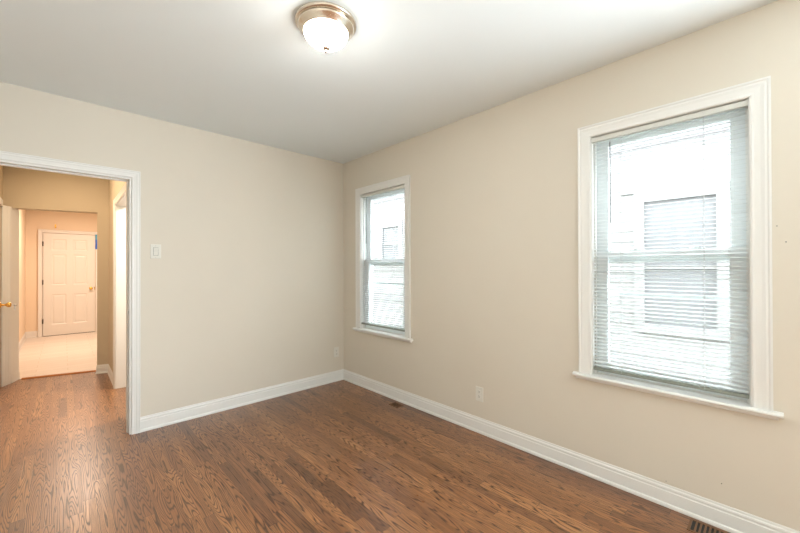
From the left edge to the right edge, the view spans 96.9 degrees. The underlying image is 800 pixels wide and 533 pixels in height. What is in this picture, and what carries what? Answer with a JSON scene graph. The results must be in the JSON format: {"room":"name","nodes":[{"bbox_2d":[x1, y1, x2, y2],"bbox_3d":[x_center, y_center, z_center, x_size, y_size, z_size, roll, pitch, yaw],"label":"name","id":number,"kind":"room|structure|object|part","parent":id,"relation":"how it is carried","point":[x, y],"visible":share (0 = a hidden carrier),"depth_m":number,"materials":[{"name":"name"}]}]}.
{"room":"empty room","nodes":[
{"label":"empty room","id":0,"kind":"room"},
{"bbox_2d":[0,166,25,386],"bbox_3d":[-5.110,0.071,4.547,0.135,2.590,6.260,0,0,-43],"label":"wall","id":1,"kind":"structure","parent":0,"point":[22,213],"depth_m":6.06,"materials":[{"name":"beige paint"}]},
{"bbox_2d":[0,197,16,386],"bbox_3d":[-4.231,0.302,3.768,0.185,2.115,0.982,0,0,-43],"label":"door","id":2,"kind":"structure","parent":1,"relation":"in","point":[6,283],"depth_m":4.07,"materials":[{"name":"beige paint"}]},
{"bbox_3d":[-4.429,0.431,3.984,0.092,0.062,0.062,0,0,-43],"label":"knob","id":3,"kind":"part","parent":2,"relation":"part of","materials":[{"name":"gold metal"}]},
{"bbox_2d":[19,331,37,350],"bbox_3d":[-5.949,1.312,5.624,0.175,0.121,3.530,0,0,-43],"label":"baseboard","id":4,"kind":"structure","parent":1,"relation":"attached to","point":[31,334],"depth_m":6.85,"materials":[{"name":"beige paint"}]},
{"bbox_2d":[3,166,108,374],"bbox_3d":[-4.261,0.068,4.394,1.278,2.590,0.171,0,0,-28],"label":"wall","id":5,"kind":"structure","parent":0,"point":[23,189],"depth_m":4.37,"materials":[{"name":"beige paint"}]},
{"bbox_2d":[11,370,19,382],"bbox_3d":[-4.575,1.307,4.221,0.011,0.112,0.171,0,0,-25],"label":"baseboard opening","id":6,"kind":"structure","parent":5,"relation":"attached to","point":[14,377],"depth_m":4.22,"materials":[{"name":"white paint"}]},
{"bbox_2d":[25,210,96,336],"bbox_3d":[-6.782,0.089,7.358,4.600,2.590,0.120,0,0,-43],"label":"wall","id":7,"kind":"structure","parent":0,"point":[35,220],"depth_m":6.95,"materials":[{"name":"beige paint"}]},
{"bbox_2d":[38,229,96,336],"bbox_3d":[-6.739,0.326,7.243,0.916,2.115,0.104,0,0,-43],"label":"door","id":8,"kind":"structure","parent":7,"relation":"in","point":[67,260],"depth_m":7.22,"materials":[{"name":"beige paint"}]},
{"bbox_2d":[109,180,125,371],"bbox_3d":[-2.951,0.061,3.804,0.110,2.590,2.210,0,0,-43],"label":"wall","id":9,"kind":"structure","parent":0,"point":[115,187],"depth_m":4.30,"materials":[{"name":"beige paint"}]},
{"bbox_2d":[95,364,112,384],"bbox_3d":[-3.579,1.305,4.291,0.127,0.112,0.981,0,0,-43],"label":"baseboard","id":10,"kind":"structure","parent":9,"relation":"attached to","point":[104,368],"depth_m":4.51,"materials":[{"name":"white paint"}]},
{"bbox_2d":[113,182,126,388],"bbox_3d":[-2.772,0.306,3.602,0.130,2.098,1.138,0,0,-43],"label":"trim","id":11,"kind":"structure","parent":9,"relation":"attached to","point":[119,203],"depth_m":3.96,"materials":[{"name":"white paint"}]},
{"bbox_2d":[0,82,343,416],"bbox_3d":[-1.810,0.056,3.281,3.000,2.590,0.120,0,0,-43],"label":"wall","id":12,"kind":"structure","parent":0,"point":[244,293],"depth_m":3.29,"materials":[{"name":"beige paint"}]},
{"bbox_2d":[0,151,140,434],"bbox_3d":[-2.508,0.289,2.617,0.945,2.122,0.159,0,0,-43],"label":"trim","id":13,"kind":"structure","parent":12,"relation":"attached to","point":[10,159],"depth_m":2.86,"materials":[{"name":"white paint"}]},
{"bbox_2d":[150,244,160,258],"bbox_3d":[-2.044,-0.126,2.969,0.074,0.118,0.012,0,0,-43],"label":"light switch","id":14,"kind":"object","parent":12,"relation":"attached to","point":[155,249],"visible":1,"depth_m":2.97,"materials":[{"name":"white plastic"}]},
{"bbox_2d":[334,347,338,356],"bbox_3d":[-0.751,1.010,4.190,0.070,0.116,0.009,0,0,-43],"label":"power outlet","id":15,"kind":"object","parent":12,"relation":"attached to","point":[336,349],"visible":1,"depth_m":4.19,"materials":[{"name":"white plastic"}]},
{"bbox_2d":[0,332,729,532],"bbox_3d":[-2.584,1.402,3.040,4.750,0.100,12.350,0,0,-43],"label":"floor","id":16,"kind":"structure","parent":0,"point":[334,457],"depth_m":2.32,"materials":[{"name":"brown wood"}]},
{"bbox_2d":[21,370,95,379],"bbox_3d":[-4.246,1.355,4.467,0.740,0.016,0.056,0,0,-28],"label":"trim","id":17,"kind":"structure","parent":16,"relation":"on","point":[90,370],"depth_m":4.43,"materials":[{"name":"orange wood"}]},
{"bbox_2d":[389,402,403,407],"bbox_3d":[-0.037,1.345,3.449,0.088,0.004,0.120,0,0,-43],"label":"floor vent","id":18,"kind":"object","parent":16,"relation":"in","point":[394,404],"visible":1,"depth_m":3.45,"materials":[{"name":"brown wood"}]},
{"bbox_2d":[687,518,726,532],"bbox_3d":[1.608,1.332,1.721,0.116,0.004,0.325,0,0,-43],"label":"floor vent","id":19,"kind":"object","parent":16,"relation":"in","point":[695,526],"visible":1,"depth_m":1.81,"materials":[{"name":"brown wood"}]},
{"bbox_2d":[0,0,777,163],"bbox_3d":[-2.591,-1.313,3.053,4.750,0.150,12.350,0,0,-43],"label":"ceiling","id":20,"kind":"structure","parent":0,"point":[240,69],"depth_m":2.10,"materials":[{"name":"paint"}]},
{"bbox_2d":[295,1,355,52],"bbox_3d":[-0.379,-1.173,1.821,0.310,0.153,0.310,0,0,-43],"label":"ceiling light","id":21,"kind":"object","parent":20,"relation":"attached to","point":[327,26],"visible":1,"depth_m":1.74,"materials":[{"name":"white glass"}]},
{"bbox_3d":[-0.379,-1.160,1.821,0.224,0.080,0.224,0,0,-43],"label":"lamp shade","id":22,"kind":"part","parent":21,"relation":"part of","materials":[{"name":"white glass"}]},
{"bbox_2d":[343,0,799,530],"bbox_3d":[-0.919,0.110,4.629,0.152,2.690,12.350,0,0,-43],"label":"wall","id":23,"kind":"structure","parent":0,"point":[494,191],"depth_m":2.41,"materials":[{"name":"beige paint"}]},
{"bbox_2d":[352,175,412,342],"bbox_3d":[-0.149,-0.075,3.804,0.210,1.625,0.936,0,0,-43],"label":"window","id":24,"kind":"structure","parent":23,"relation":"in","point":[364,263],"depth_m":3.94,"materials":[{"name":"white paint"}]},
{"bbox_2d":[361,185,404,331],"bbox_3d":[-0.190,-0.080,3.764,0.042,1.458,0.713,0,0,-43],"label":"window blind","id":25,"kind":"object","parent":24,"relation":"attached to","point":[365,196],"visible":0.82,"depth_m":3.72,"materials":[{"name":"white plastic"}]},
{"bbox_3d":[-0.185,0.638,3.764,0.027,0.017,0.705,0,0,-43],"label":"rail","id":26,"kind":"part","parent":25,"relation":"part of","materials":[{"name":"grey plastic"}]},
{"bbox_3d":[-0.058,-0.072,3.632,0.029,1.420,0.002,0,0,-43],"label":"ladder cord","id":27,"kind":"part","parent":25,"relation":"part of","materials":[{"name":"grey plastic"}]},
{"bbox_3d":[-0.148,0.302,3.802,0.030,0.774,0.712,0,0,-43],"label":"sash","id":28,"kind":"part","parent":24,"relation":"part of","materials":[{"name":"white plastic"}]},
{"bbox_3d":[-0.126,-0.408,3.828,0.028,0.783,0.712,0,0,-43],"label":"sash","id":29,"kind":"part","parent":24,"relation":"part of","materials":[{"name":"white plastic"}]},
{"bbox_3d":[-0.100,-0.051,3.850,0.015,1.501,0.714,0,0,-43],"label":"storm frame","id":30,"kind":"part","parent":24,"relation":"part of","materials":[{"name":"white plastic"}]},
{"bbox_2d":[140,369,799,532],"bbox_3d":[0.528,1.276,1.548,1.990,0.121,5.600,0,0,-43],"label":"baseboard","id":31,"kind":"structure","parent":23,"relation":"attached to","point":[724,517],"depth_m":2.56,"materials":[{"name":"white paint"}]},
{"bbox_2d":[476,386,482,401],"bbox_3d":[0.641,1.032,2.868,0.009,0.116,0.070,0,0,-43],"label":"power outlet","id":32,"kind":"object","parent":23,"relation":"attached to","point":[479,390],"visible":1,"depth_m":2.86,"materials":[{"name":"white plastic"}]},
{"bbox_2d":[572,76,783,420],"bbox_3d":[1.518,-0.088,2.047,0.210,1.625,0.936,0,0,-43],"label":"window","id":33,"kind":"structure","parent":23,"relation":"in","point":[758,171],"depth_m":1.85,"materials":[{"name":"white paint"}]},
{"bbox_3d":[1.567,-0.064,2.094,0.015,1.501,0.714,0,0,-43],"label":"storm frame","id":34,"kind":"part","parent":33,"relation":"part of","materials":[{"name":"white plastic"}]},
{"bbox_2d":[591,99,748,398],"bbox_3d":[1.476,-0.083,2.008,0.042,1.477,0.713,0,0,-43],"label":"window blind","id":35,"kind":"object","parent":33,"relation":"attached to","point":[742,104],"visible":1,"depth_m":1.95,"materials":[{"name":"white plastic"}]},
{"bbox_3d":[1.344,-0.073,2.154,0.029,1.439,0.002,0,0,-43],"label":"ladder cord","id":36,"kind":"part","parent":35,"relation":"part of","materials":[{"name":"white fabric"}]},
{"bbox_3d":[1.482,0.645,2.008,0.027,0.017,0.705,0,0,-43],"label":"rail","id":37,"kind":"part","parent":35,"relation":"part of","materials":[{"name":"grey plastic"}]},
{"bbox_3d":[1.609,-0.075,1.876,0.029,1.439,0.002,0,0,-43],"label":"ladder cord","id":38,"kind":"part","parent":35,"relation":"part of","materials":[{"name":"white fabric"}]},
{"bbox_3d":[1.541,-0.421,2.072,0.028,0.783,0.712,0,0,-43],"label":"sash","id":39,"kind":"part","parent":33,"relation":"part of","materials":[{"name":"white plastic"}]},
{"bbox_3d":[1.518,0.289,2.046,0.030,0.774,0.712,0,0,-43],"label":"sash","id":40,"kind":"part","parent":33,"relation":"part of","materials":[{"name":"white plastic"}]},
{"label":"outside","id":41,"kind":"structure","parent":0,"visible":0},
{"bbox_3d":[-0.058,2.085,6.224,5.400,0.050,18.000,0,0,-43],"label":"ground","id":42,"kind":"structure","parent":41,"visible":0},
{"bbox_2d":[373,121,730,382],"bbox_3d":[0.150,0.171,6.436,0.213,3.780,18.000,0,0,-43],"label":"wall","id":43,"kind":"structure","parent":42,"relation":"on","point":[379,272],"depth_m":3.78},
{"bbox_2d":[379,220,402,258],"bbox_3d":[-0.163,-0.442,6.626,0.067,0.790,0.640,0,0,-43],"label":"window","id":44,"kind":"structure","parent":43,"relation":"in","point":[384,253],"depth_m":6.63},
{"bbox_2d":[383,226,398,258],"bbox_3d":[-0.156,-0.432,6.632,0.012,0.610,0.460,0,0,-43],"label":"shade","id":45,"kind":"object","parent":44,"relation":"attached to","point":[387,238],"depth_m":6.65,"materials":[{"name":"grey"}]},
{"bbox_2d":[620,172,729,341],"bbox_3d":[2.773,-0.085,3.530,0.067,1.550,1.000,0,0,-43],"label":"window","id":46,"kind":"structure","parent":43,"relation":"in","point":[663,239],"depth_m":3.50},
{"bbox_2d":[644,194,716,330],"bbox_3d":[2.780,-0.035,3.536,0.012,1.290,0.570,0,0,-43],"label":"shade","id":47,"kind":"object","parent":46,"relation":"attached to","point":[663,239],"depth_m":3.52,"materials":[{"name":"grey plastic"}]},
{"bbox_3d":[2.770,0.006,3.526,0.018,0.035,0.570,0,0,-43],"label":"meeting rail","id":48,"kind":"part","parent":46,"relation":"part of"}
]}

